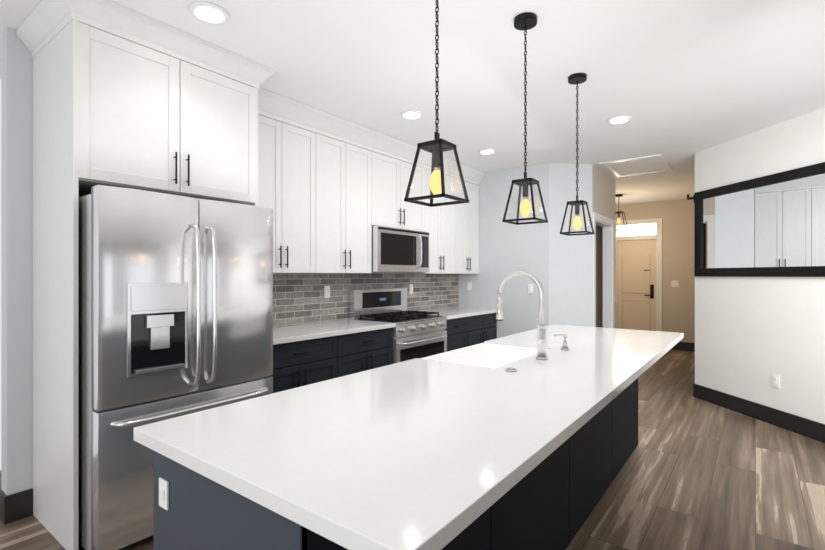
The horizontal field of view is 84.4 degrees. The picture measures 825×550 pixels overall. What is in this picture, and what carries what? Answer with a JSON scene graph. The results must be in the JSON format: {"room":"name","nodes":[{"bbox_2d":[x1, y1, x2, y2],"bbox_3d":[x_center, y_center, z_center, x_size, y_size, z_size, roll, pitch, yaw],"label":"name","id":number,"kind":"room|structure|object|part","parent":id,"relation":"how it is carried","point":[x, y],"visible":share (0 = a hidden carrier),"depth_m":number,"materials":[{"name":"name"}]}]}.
{"room":"kitchen","nodes":[
{"label":"kitchen","id":0,"kind":"room"},
{"bbox_2d":[1,27,456,495],"bbox_3d":[-0.809,0.000,4.476,0.120,2.720,4.865,0,0,37],"label":"wall","id":1,"kind":"structure","parent":0,"point":[16,266],"depth_m":2.54,"materials":[{"name":"paint"}]},
{"bbox_2d":[273,273,458,326],"bbox_3d":[-0.453,0.214,4.843,0.008,0.461,3.610,0,0,37],"label":"tile backsplash","id":2,"kind":"structure","parent":1,"relation":"attached to","point":[298,298],"depth_m":4.46,"materials":[{"name":"brick"}]},
{"bbox_2d":[324,286,329,297],"bbox_3d":[-0.814,0.160,4.345,0.009,0.116,0.070,0,0,37],"label":"outlet","id":3,"kind":"object","parent":2,"relation":"attached to","point":[326,291],"visible":1,"depth_m":4.34,"materials":[{"name":"white plastic"}]},
{"bbox_2d":[409,284,412,293],"bbox_3d":[-0.013,0.170,5.407,0.009,0.116,0.070,0,0,37],"label":"outlet","id":4,"kind":"object","parent":2,"relation":"attached to","point":[410,288],"visible":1,"depth_m":5.40,"materials":[{"name":"white plastic"}]},
{"bbox_2d":[258,87,484,273],"bbox_3d":[-0.283,-0.688,4.719,0.407,1.344,3.597,0,0,37],"label":"upper cabinet","id":5,"kind":"object","parent":1,"relation":"attached to","point":[332,189],"visible":0.77,"depth_m":4.07,"materials":[{"name":"white wood"}]},
{"bbox_2d":[372,226,428,271],"bbox_3d":[-0.204,-0.252,4.793,0.444,0.440,0.867,0,0,37],"label":"microwave","id":6,"kind":"object","parent":5,"relation":"attached to","point":[398,250],"visible":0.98,"depth_m":4.61,"materials":[{"name":"silver metal"}]},
{"bbox_2d":[0,349,824,549],"bbox_3d":[2.167,1.390,2.875,8.400,0.060,13.200,0,0,37],"label":"floor","id":7,"kind":"structure","parent":0,"point":[694,473],"depth_m":2.91,"materials":[{"name":"brown wood"}]},
{"bbox_2d":[16,0,273,549],"bbox_3d":[-1.559,0.000,2.771,0.729,2.720,1.164,0,0,37],"label":"cabinet","id":8,"kind":"object","parent":7,"relation":"on","point":[125,97],"visible":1,"depth_m":2.41,"materials":[{"name":"white wood"}]},
{"bbox_2d":[79,185,272,549],"bbox_3d":[-1.444,0.472,2.685,0.901,1.775,0.950,0,0,37],"label":"fridge","id":9,"kind":"object","parent":7,"relation":"on","point":[175,305],"visible":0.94,"depth_m":2.26,"materials":[{"name":"silver metal"}]},
{"bbox_2d":[270,334,345,392],"bbox_3d":[-1.051,0.922,3.562,0.587,0.876,0.824,0,0,37],"label":"base cabinet","id":10,"kind":"object","parent":7,"relation":"on","point":[301,363],"depth_m":3.43,"materials":[{"name":"black wood"}]},
{"bbox_2d":[273,307,496,344],"bbox_3d":[-0.200,0.464,4.657,0.614,0.038,3.597,0,0,37],"label":"countertop","id":11,"kind":"structure","parent":10,"relation":"on","point":[291,333],"depth_m":3.93,"materials":[{"name":"white stone"}]},
{"bbox_2d":[346,328,391,374],"bbox_3d":[-0.645,0.922,4.101,0.587,0.876,0.754,0,0,37],"label":"base cabinet","id":12,"kind":"object","parent":7,"relation":"on","point":[367,350],"depth_m":3.96,"materials":[{"name":"black wood"}]},
{"bbox_2d":[153,376,638,549],"bbox_3d":[0.526,0.923,2.496,0.665,0.874,3.400,0,0,37],"label":"kitchen island","id":13,"kind":"object","parent":7,"relation":"on","point":[546,511],"depth_m":1.74,"materials":[{"name":"paint"}]},
{"bbox_2d":[159,477,168,509],"bbox_3d":[-0.706,0.620,1.289,0.050,0.080,0.010,0,0,37],"label":"outlet","id":14,"kind":"object","parent":13,"relation":"attached to","point":[163,493],"visible":1,"depth_m":1.28,"materials":[{"name":"white plastic"}]},
{"bbox_2d":[134,324,683,549],"bbox_3d":[0.635,0.457,2.414,1.010,0.051,3.480,0,0,37],"label":"island countertop","id":15,"kind":"structure","parent":13,"relation":"on","point":[409,454],"depth_m":1.29,"materials":[{"name":"white stone"}]},
{"bbox_3d":[0.457,0.438,2.110,0.052,0.013,0.051,0,0,37],"label":"air switch button","id":16,"kind":"part","parent":15,"relation":"part of","materials":[{"name":"silver metal"}]},
{"bbox_2d":[496,270,547,359],"bbox_3d":[0.583,0.210,2.472,0.295,0.470,0.090,0,0,37],"label":"faucet","id":17,"kind":"object","parent":15,"relation":"on","point":[541,341],"visible":1,"depth_m":2.41,"materials":[{"name":"silver metal"}]},
{"bbox_2d":[554,334,568,349],"bbox_3d":[0.889,0.399,2.723,0.095,0.092,0.048,0,0,37],"label":"soap dispenser","id":18,"kind":"object","parent":15,"relation":"on","point":[564,346],"visible":1,"depth_m":2.70,"materials":[{"name":"silver metal"}]},
{"bbox_2d":[349,288,447,363],"bbox_3d":[-0.104,0.755,4.721,0.682,1.210,0.865,0,0,37],"label":"range","id":19,"kind":"object","parent":7,"relation":"on","point":[419,334],"visible":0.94,"depth_m":4.62,"materials":[{"name":"silver metal"}]},
{"bbox_2d":[445,316,473,351],"bbox_3d":[0.283,0.922,5.332,0.587,0.876,0.556,0,0,37],"label":"base cabinet","id":20,"kind":"object","parent":7,"relation":"on","point":[460,331],"depth_m":5.20,"materials":[{"name":"black wood"}]},
{"bbox_2d":[474,313,496,344],"bbox_3d":[0.624,0.922,5.785,0.587,0.876,0.805,0,0,37],"label":"base cabinet","id":21,"kind":"object","parent":7,"relation":"on","point":[485,325],"depth_m":5.66,"materials":[{"name":"black wood"}]},
{"bbox_2d":[0,0,824,204],"bbox_3d":[2.167,-1.400,2.875,8.400,0.080,13.200,0,0,37],"label":"ceiling","id":22,"kind":"structure","parent":0,"point":[681,83],"depth_m":3.00,"materials":[{"name":"paint"}]},
{"bbox_2d":[188,1,229,24],"bbox_3d":[-1.053,-1.353,2.358,0.200,0.014,0.200,0,0,37],"label":"recessed light","id":23,"kind":"object","parent":22,"relation":"in","point":[209,13],"visible":0.98,"depth_m":2.34,"materials":[{"name":"white plastic"}]},
{"bbox_2d":[400,110,423,118],"bbox_3d":[-0.005,-1.353,3.848,0.200,0.014,0.200,0,0,37],"label":"recessed light","id":24,"kind":"object","parent":22,"relation":"in","point":[411,114],"visible":0.96,"depth_m":3.82,"materials":[{"name":"white plastic"}]},
{"bbox_2d":[404,0,468,206],"bbox_3d":[0.094,-0.820,1.745,0.180,1.079,0.180,0,0,37],"label":"pendant light","id":25,"kind":"object","parent":22,"relation":"hanging from","point":[437,146],"visible":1,"depth_m":1.73,"materials":[{"name":"black metal"}]},
{"bbox_2d":[478,149,495,153],"bbox_3d":[0.819,-1.353,4.992,0.200,0.014,0.200,0,0,37],"label":"recessed light","id":26,"kind":"object","parent":22,"relation":"in","point":[486,151],"visible":0.94,"depth_m":4.96,"materials":[{"name":"white plastic"}]},
{"bbox_2d":[502,12,547,224],"bbox_3d":[0.600,-0.820,2.416,0.180,1.079,0.180,0,0,37],"label":"pendant light","id":27,"kind":"object","parent":22,"relation":"hanging from","point":[526,21],"visible":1,"depth_m":2.40,"materials":[{"name":"black metal"}]},
{"bbox_2d":[560,73,594,235],"bbox_3d":[1.129,-0.820,3.118,0.180,1.079,0.180,0,0,37],"label":"pendant light","id":28,"kind":"object","parent":22,"relation":"hanging from","point":[576,78],"visible":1,"depth_m":3.11,"materials":[{"name":"black metal"}]},
{"bbox_2d":[607,115,631,123],"bbox_3d":[1.805,-1.353,3.974,0.200,0.014,0.200,0,0,37],"label":"recessed light","id":29,"kind":"object","parent":22,"relation":"in","point":[621,119],"visible":0.98,"depth_m":3.94,"materials":[{"name":"white plastic"}]},
{"bbox_2d":[615,194,627,230],"bbox_3d":[3.499,-1.060,7.718,0.250,0.599,0.250,0,0,37],"label":"pendant light","id":30,"kind":"object","parent":22,"relation":"hanging from","point":[619,212],"visible":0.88,"depth_m":7.71,"materials":[{"name":"black metal"}]},
{"bbox_2d":[599,154,672,176],"bbox_3d":[2.812,-1.354,5.701,0.670,0.012,0.950,0,0,37],"label":"attic hatch","id":31,"kind":"object","parent":22,"relation":"attached to","point":[640,165],"visible":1,"depth_m":5.65,"materials":[{"name":"paint"}]},
{"bbox_2d":[459,163,591,337],"bbox_3d":[1.447,0.000,5.975,1.680,2.720,0.485,0,0,37],"label":"wall","id":32,"kind":"structure","parent":0,"point":[553,260],"depth_m":5.62,"materials":[{"name":"paint"}]},
{"bbox_2d":[467,282,471,289],"bbox_3d":[0.769,0.150,6.172,0.070,0.116,0.010,0,0,37],"label":"light switch","id":33,"kind":"object","parent":32,"relation":"attached to","point":[469,285],"visible":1,"depth_m":6.16,"materials":[{"name":"white plastic"}]},
{"bbox_2d":[528,284,532,292],"bbox_3d":[1.464,0.170,5.648,0.070,0.116,0.010,0,0,37],"label":"outlet","id":34,"kind":"object","parent":32,"relation":"attached to","point":[530,288],"visible":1,"depth_m":5.64,"materials":[{"name":"white plastic"}]},
{"bbox_2d":[596,225,602,327],"bbox_3d":[2.434,0.000,6.943,1.030,2.720,0.120,0,0,37],"label":"wall","id":35,"kind":"structure","parent":0,"point":[599,276],"depth_m":6.63,"materials":[{"name":"paint"}]},
{"bbox_2d":[592,164,614,327],"bbox_3d":[2.511,0.000,6.090,0.120,2.720,1.150,0,0,37],"label":"wall","id":36,"kind":"structure","parent":0,"point":[603,193],"depth_m":6.00,"materials":[{"name":"paint"}]},
{"bbox_2d":[0,342,824,523],"bbox_3d":[2.536,1.285,4.438,5.509,0.150,8.859,0,0,37],"label":"baseboard","id":37,"kind":"structure","parent":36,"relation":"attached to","point":[16,506],"depth_m":4.00,"materials":[{"name":"black wood"}]},
{"bbox_2d":[593,212,613,327],"bbox_3d":[2.484,0.292,6.042,0.136,2.135,1.020,0,0,37],"label":"door frame","id":38,"kind":"structure","parent":36,"relation":"attached to","point":[608,269],"depth_m":6.35,"materials":[{"name":"white wood"}]},
{"bbox_2d":[615,199,694,342],"bbox_3d":[4.440,0.000,8.625,2.450,2.720,0.120,0,0,37],"label":"wall","id":39,"kind":"structure","parent":0,"point":[678,303],"depth_m":8.28,"materials":[{"name":"paint"}]},
{"bbox_2d":[617,239,655,330],"bbox_3d":[4.271,0.344,8.692,0.684,2.022,0.106,0,0,37],"label":"front door","id":40,"kind":"structure","parent":39,"relation":"in","point":[636,284],"depth_m":8.69,"materials":[{"name":"beige wood"}]},
{"bbox_2d":[618,223,655,235],"bbox_3d":[4.313,-0.860,8.748,0.690,0.220,0.005,0,0,37],"label":"transom window","id":41,"kind":"structure","parent":39,"relation":"in","point":[641,229],"depth_m":8.73,"materials":[{"name":"white glass"}]},
{"bbox_2d":[615,218,661,330],"bbox_3d":[4.268,0.152,8.688,0.890,2.415,0.046,0,0,37],"label":"door frame","id":42,"kind":"structure","parent":39,"relation":"attached to","point":[658,221],"depth_m":8.47,"materials":[{"name":"white wood"}]},
{"bbox_2d":[671,281,678,286],"bbox_3d":[4.778,0.160,8.285,0.116,0.116,0.010,0,0,37],"label":"light switch","id":43,"kind":"object","parent":39,"relation":"attached to","point":[674,283],"visible":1,"depth_m":8.28,"materials":[{"name":"white plastic"}]},
{"bbox_2d":[695,107,824,423],"bbox_3d":[3.470,0.000,3.230,0.120,2.720,3.748,0,0,-8],"label":"wall","id":44,"kind":"structure","parent":0,"point":[753,335],"depth_m":4.23,"materials":[{"name":"paint"}]},
{"bbox_2d":[694,162,824,276],"bbox_3d":[3.276,-0.448,4.042,0.032,0.925,2.015,0,0,-8],"label":"framed mirror","id":45,"kind":"object","parent":44,"relation":"attached to","point":[772,225],"visible":1,"depth_m":4.20,"materials":[{"name":"black metal"}]},
{"bbox_2d":[772,374,778,388],"bbox_3d":[3.278,0.960,4.109,0.009,0.116,0.070,0,0,-8],"label":"outlet","id":46,"kind":"object","parent":44,"relation":"attached to","point":[775,381],"visible":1,"depth_m":4.10,"materials":[{"name":"white plastic"}]}
]}

